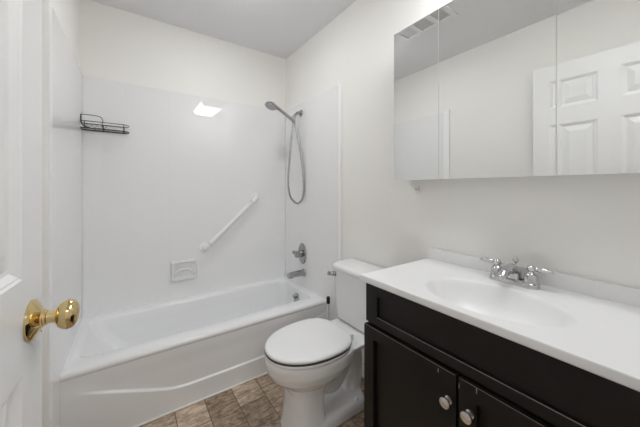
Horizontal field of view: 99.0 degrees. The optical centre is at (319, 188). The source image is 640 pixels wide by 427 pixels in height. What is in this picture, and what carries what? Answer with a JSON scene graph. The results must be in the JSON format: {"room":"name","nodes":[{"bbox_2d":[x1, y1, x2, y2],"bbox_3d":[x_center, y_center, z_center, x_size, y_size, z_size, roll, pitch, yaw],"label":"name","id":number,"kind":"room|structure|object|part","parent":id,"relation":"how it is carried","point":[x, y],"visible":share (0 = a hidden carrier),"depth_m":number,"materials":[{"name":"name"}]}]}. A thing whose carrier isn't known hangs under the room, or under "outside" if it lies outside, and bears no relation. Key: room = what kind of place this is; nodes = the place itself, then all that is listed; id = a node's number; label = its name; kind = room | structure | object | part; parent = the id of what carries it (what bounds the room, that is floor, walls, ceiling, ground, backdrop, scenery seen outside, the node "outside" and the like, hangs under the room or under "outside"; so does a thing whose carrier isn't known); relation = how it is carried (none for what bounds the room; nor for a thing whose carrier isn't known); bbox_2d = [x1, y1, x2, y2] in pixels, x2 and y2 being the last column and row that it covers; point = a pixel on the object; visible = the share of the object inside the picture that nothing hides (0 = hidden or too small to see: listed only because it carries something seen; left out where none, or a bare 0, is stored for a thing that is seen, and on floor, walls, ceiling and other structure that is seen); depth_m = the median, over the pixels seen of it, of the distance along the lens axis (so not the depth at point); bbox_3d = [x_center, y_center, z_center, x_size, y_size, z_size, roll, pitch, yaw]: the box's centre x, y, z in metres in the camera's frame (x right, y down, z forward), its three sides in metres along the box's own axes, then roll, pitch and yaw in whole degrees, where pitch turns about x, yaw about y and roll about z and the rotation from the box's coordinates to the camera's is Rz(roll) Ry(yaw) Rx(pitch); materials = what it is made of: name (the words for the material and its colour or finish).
{"room":"bathroom","nodes":[
{"label":"bathroom","id":0,"kind":"room"},
{"bbox_2d":[52,0,78,66],"bbox_3d":[-0.947,-0.024,0.785,0.100,2.496,2.629,0,0,-35],"label":"wall","id":1,"kind":"structure","parent":0,"point":[66,11],"depth_m":1.55,"materials":[{"name":"white paint"}]},
{"bbox_2d":[0,0,79,426],"bbox_3d":[-0.355,0.175,0.250,0.102,2.073,0.697,0,0,-31],"label":"door","id":2,"kind":"structure","parent":1,"relation":"in","point":[23,316],"depth_m":0.46,"materials":[{"name":"paint"}]},
{"bbox_3d":[-0.477,0.237,0.518,0.033,0.054,0.054,0,0,-35],"label":"knob","id":3,"kind":"part","parent":2,"relation":"part of","materials":[{"name":"gold metal"}]},
{"bbox_2d":[42,0,81,426],"bbox_3d":[-1.319,0.229,1.431,0.020,1.989,0.920,0,0,-35],"label":"surround panel","id":4,"kind":"object","parent":1,"relation":"attached to","point":[61,74],"visible":0.72,"depth_m":1.22,"materials":[{"name":"white plastic"}]},
{"bbox_3d":[-1.074,0.229,1.076,0.020,1.989,0.058,0,0,-35],"label":"edge trim","id":5,"kind":"part","parent":4,"relation":"part of","materials":[{"name":"white plastic"}]},
{"bbox_2d":[80,114,128,133],"bbox_3d":[-1.442,-0.434,1.840,0.260,0.094,0.102,0,0,-35],"label":"basket","id":6,"kind":"object","parent":4,"relation":"attached to","point":[102,122],"visible":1,"depth_m":1.82,"materials":[{"name":"black metal"}]},
{"bbox_3d":[-1.441,-0.434,1.840,0.257,0.005,0.101,0,0,-35],"label":"rail","id":7,"kind":"part","parent":6,"relation":"part of","materials":[{"name":"black metal"}]},
{"bbox_3d":[-1.441,-0.390,1.840,0.258,0.006,0.102,0,0,-35],"label":"rail","id":8,"kind":"part","parent":6,"relation":"part of","materials":[{"name":"black metal"}]},
{"bbox_2d":[79,0,285,110],"bbox_3d":[-0.995,-0.024,2.290,1.533,2.496,0.100,0,0,-35],"label":"wall","id":9,"kind":"structure","parent":0,"point":[115,44],"depth_m":2.12,"materials":[{"name":"white paint"}]},
{"bbox_2d":[82,75,284,316],"bbox_3d":[-0.961,0.050,2.244,1.505,1.611,0.013,0,0,-35],"label":"surround panel","id":10,"kind":"object","parent":9,"relation":"attached to","point":[186,165],"visible":0.94,"depth_m":2.11,"materials":[{"name":"white plastic"}]},
{"bbox_2d":[171,258,196,281],"bbox_3d":[-1.065,0.639,2.145,0.184,0.156,0.034,0,0,-35],"label":"soap dish","id":11,"kind":"object","parent":10,"relation":"attached to","point":[186,269],"visible":1,"depth_m":2.14,"materials":[{"name":"ceramic"}]},
{"bbox_3d":[-1.066,0.648,2.146,0.137,0.051,0.027,0,0,-35],"label":"grip rail","id":12,"kind":"part","parent":11,"relation":"part of","materials":[{"name":"ceramic"}]},
{"bbox_2d":[199,193,258,252],"bbox_3d":[-0.754,0.283,2.340,0.512,0.481,0.067,0,0,-35],"label":"grab bar","id":13,"kind":"object","parent":10,"relation":"attached to","point":[204,247],"visible":1,"depth_m":2.30,"materials":[{"name":"white plastic"}]},
{"bbox_2d":[133,372,266,426],"bbox_3d":[-0.562,1.220,1.667,1.500,0.006,0.013,0,0,-35],"label":"trim","id":14,"kind":"structure","parent":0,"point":[182,407],"depth_m":1.56,"materials":[{"name":"white plastic"}]},
{"bbox_2d":[91,0,355,58],"bbox_3d":[-0.275,-1.312,1.250,1.733,0.080,2.629,0,0,-35],"label":"ceiling","id":15,"kind":"structure","parent":0,"point":[278,28],"depth_m":2.02,"materials":[{"name":"paint"}]},
{"bbox_2d":[139,373,363,426],"bbox_3d":[0.313,1.254,0.399,1.733,0.060,4.699,0,0,-35],"label":"floor","id":16,"kind":"structure","parent":0,"point":[257,402],"depth_m":1.51,"materials":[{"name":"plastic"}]},
{"bbox_2d":[60,276,326,426],"bbox_3d":[-0.761,1.037,1.953,1.504,0.374,0.695,0,0,-35],"label":"bathtub","id":17,"kind":"object","parent":16,"relation":"on","point":[132,366],"visible":0.79,"depth_m":1.63,"materials":[{"name":"ceramic"}]},
{"bbox_3d":[-0.202,0.939,2.340,0.021,0.086,0.086,0,0,-35],"label":"overflow plate","id":18,"kind":"part","parent":17,"relation":"part of","materials":[{"name":"silver metal"}]},
{"bbox_2d":[264,258,384,426],"bbox_3d":[0.033,0.848,1.511,0.701,0.752,0.390,0,0,-35],"label":"toilet","id":19,"kind":"object","parent":16,"relation":"on","point":[317,362],"visible":0.92,"depth_m":1.41,"materials":[{"name":"ceramic"}]},
{"bbox_3d":[-0.075,0.819,1.436,0.439,0.016,0.382,0,0,-35],"label":"seat","id":20,"kind":"part","parent":19,"relation":"part of","materials":[{"name":"white plastic"}]},
{"bbox_3d":[-0.070,0.793,1.440,0.447,0.024,0.378,0,0,-35],"label":"lid","id":21,"kind":"part","parent":19,"relation":"part of","materials":[{"name":"white plastic"}]},
{"bbox_3d":[0.021,1.026,1.503,0.672,0.396,0.377,0,0,-35],"label":"bowl","id":22,"kind":"part","parent":19,"relation":"part of","materials":[{"name":"ceramic"}]},
{"bbox_3d":[0.250,0.668,1.661,0.173,0.312,0.366,0,0,-35],"label":"tank","id":23,"kind":"part","parent":19,"relation":"part of","materials":[{"name":"ceramic"}]},
{"bbox_3d":[0.242,0.490,1.656,0.191,0.038,0.390,0,0,-35],"label":"tank lid","id":24,"kind":"part","parent":19,"relation":"part of","materials":[{"name":"ceramic"}]},
{"bbox_2d":[326,296,329,319],"bbox_3d":[0.059,1.001,1.974,0.100,0.445,0.100,0,0,-35],"label":"toilet brush","id":25,"kind":"object","parent":16,"relation":"on","point":[327,297],"visible":0.3,"depth_m":1.97,"materials":[{"name":"white plastic"}]},
{"bbox_3d":[0.059,0.963,1.974,0.017,0.282,0.017,0,0,-35],"label":"handle","id":26,"kind":"part","parent":25,"relation":"part of","materials":[{"name":"white plastic"}]},
{"bbox_2d":[364,283,639,426],"bbox_3d":[0.590,0.799,0.910,0.495,0.849,0.802,0,0,-35],"label":"vanity cabinet","id":27,"kind":"object","parent":16,"relation":"on","point":[424,366],"visible":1,"depth_m":0.79,"materials":[{"name":"brown wood"}]},
{"bbox_3d":[0.297,0.836,0.963,0.020,0.576,0.382,0,0,-35],"label":"door","id":28,"kind":"part","parent":27,"relation":"part of","materials":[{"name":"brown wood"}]},
{"bbox_3d":[0.374,0.632,0.810,0.027,0.033,0.033,0,0,-35],"label":"knob","id":29,"kind":"part","parent":27,"relation":"part of","materials":[{"name":"silver metal"}]},
{"bbox_3d":[0.410,0.632,0.759,0.027,0.033,0.033,0,0,-35],"label":"knob","id":30,"kind":"part","parent":27,"relation":"part of","materials":[{"name":"silver metal"}]},
{"bbox_2d":[360,247,639,391],"bbox_3d":[0.596,0.380,0.912,0.482,0.166,0.830,0,0,-35],"label":"countertop","id":31,"kind":"structure","parent":27,"relation":"on","point":[590,325],"depth_m":0.84,"materials":[{"name":"stone"}]},
{"bbox_2d":[479,257,553,289],"bbox_3d":[0.714,0.302,1.009,0.176,0.093,0.161,0,0,11],"label":"sink faucet","id":32,"kind":"object","parent":31,"relation":"on","point":[510,273],"visible":1,"depth_m":0.97,"materials":[{"name":"silver metal"}]},
{"bbox_3d":[0.664,0.282,1.078,0.022,0.021,0.064,0,0,-35],"label":"lever","id":33,"kind":"part","parent":32,"relation":"part of","materials":[{"name":"silver metal"}]},
{"bbox_3d":[0.685,0.301,1.055,0.047,0.061,0.047,0,0,-35],"label":"handle","id":34,"kind":"part","parent":32,"relation":"part of","materials":[{"name":"silver metal"}]},
{"bbox_3d":[0.682,0.306,0.987,0.136,0.067,0.047,0,0,-35],"label":"spout","id":35,"kind":"part","parent":32,"relation":"part of","materials":[{"name":"silver metal"}]},
{"bbox_3d":[0.715,0.338,1.010,0.054,0.020,0.156,0,0,-35],"label":"plate","id":36,"kind":"part","parent":32,"relation":"part of","materials":[{"name":"silver metal"}]},
{"bbox_3d":[0.731,0.292,1.021,0.020,0.074,0.020,0,0,-35],"label":"lift rod","id":37,"kind":"part","parent":32,"relation":"part of","materials":[{"name":"silver metal"}]},
{"bbox_3d":[0.746,0.301,0.966,0.047,0.061,0.047,0,0,-35],"label":"handle","id":38,"kind":"part","parent":32,"relation":"part of","materials":[{"name":"silver metal"}]},
{"bbox_3d":[0.765,0.282,0.941,0.021,0.021,0.063,0,0,-35],"label":"lever","id":39,"kind":"part","parent":32,"relation":"part of","materials":[{"name":"silver metal"}]},
{"bbox_3d":[0.522,0.836,0.638,0.020,0.576,0.390,0,0,-35],"label":"door","id":40,"kind":"part","parent":27,"relation":"part of","materials":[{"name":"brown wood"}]},
{"bbox_2d":[265,101,304,203],"bbox_3d":[-0.300,-0.291,2.313,0.338,0.851,0.102,0,0,-28],"label":"shower","id":41,"kind":"object","parent":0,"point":[270,105],"visible":1,"depth_m":2.35,"materials":[{"name":"silver metal"}]},
{"bbox_3d":[-0.311,-0.641,2.321,0.216,0.142,0.040,0,0,-35],"label":"handle","id":42,"kind":"part","parent":41,"relation":"part of","materials":[{"name":"silver metal"}]},
{"bbox_2d":[286,0,639,362],"bbox_3d":[0.396,-0.024,1.714,0.100,2.496,2.629,0,0,-35],"label":"wall","id":43,"kind":"structure","parent":0,"point":[585,226],"depth_m":1.43,"materials":[{"name":"white paint"}]},
{"bbox_2d":[285,82,341,320],"bbox_3d":[-0.092,0.230,2.316,0.018,1.987,0.859,0,0,-35],"label":"surround panel","id":44,"kind":"object","parent":43,"relation":"attached to","point":[316,222],"visible":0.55,"depth_m":2.21,"materials":[{"name":"white plastic"}]},
{"bbox_2d":[287,269,305,278],"bbox_3d":[-0.205,0.730,2.333,0.159,0.068,0.068,0,0,-35],"label":"tub spout","id":45,"kind":"object","parent":44,"relation":"attached to","point":[298,273],"visible":1,"depth_m":2.32,"materials":[{"name":"silver metal"}]},
{"bbox_2d":[292,110,302,119],"bbox_3d":[-0.210,-0.643,2.391,0.099,0.112,0.060,0,0,-35],"label":"holder","id":46,"kind":"object","parent":44,"relation":"attached to","point":[300,112],"visible":0.96,"depth_m":2.39,"materials":[{"name":"silver metal"}]},
{"bbox_2d":[292,243,305,263],"bbox_3d":[-0.187,0.569,2.376,0.080,0.184,0.132,0,0,-35],"label":"shower valve","id":47,"kind":"object","parent":44,"relation":"attached to","point":[301,253],"visible":1,"depth_m":2.36,"materials":[{"name":"silver metal"}]},
{"bbox_3d":[-0.189,0.569,2.374,0.061,0.060,0.060,0,0,-35],"label":"handle","id":48,"kind":"part","parent":47,"relation":"part of","materials":[{"name":"silver metal"}]},
{"bbox_3d":[0.146,0.230,1.972,0.018,1.987,0.022,0,0,-35],"label":"edge trim","id":49,"kind":"part","parent":44,"relation":"part of","materials":[{"name":"white plastic"}]},
{"bbox_2d":[394,0,639,180],"bbox_3d":[0.695,-0.426,1.089,0.119,0.765,0.917,0,0,-35],"label":"medicine cabinet","id":50,"kind":"object","parent":43,"relation":"attached to","point":[483,88],"visible":1,"depth_m":0.97,"materials":[{"name":"metal"}]},
{"bbox_3d":[0.468,-0.426,1.337,0.021,0.765,0.251,0,0,-35],"label":"mirror door","id":51,"kind":"part","parent":50,"relation":"part of","materials":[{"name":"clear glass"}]},
{"bbox_3d":[0.658,-0.426,1.063,0.020,0.765,0.411,0,0,-35],"label":"mirror door","id":52,"kind":"part","parent":50,"relation":"part of","materials":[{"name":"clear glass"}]},
{"bbox_3d":[0.845,-0.426,0.788,0.020,0.765,0.252,0,0,-34],"label":"mirror door","id":53,"kind":"part","parent":50,"relation":"part of","materials":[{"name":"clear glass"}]},
{"bbox_2d":[428,247,639,306],"bbox_3d":[0.786,0.324,1.043,0.020,0.053,0.830,0,0,-35],"label":"backsplash","id":54,"kind":"structure","parent":43,"relation":"attached to","point":[628,295],"depth_m":0.93,"materials":[{"name":"stone"}]}
]}

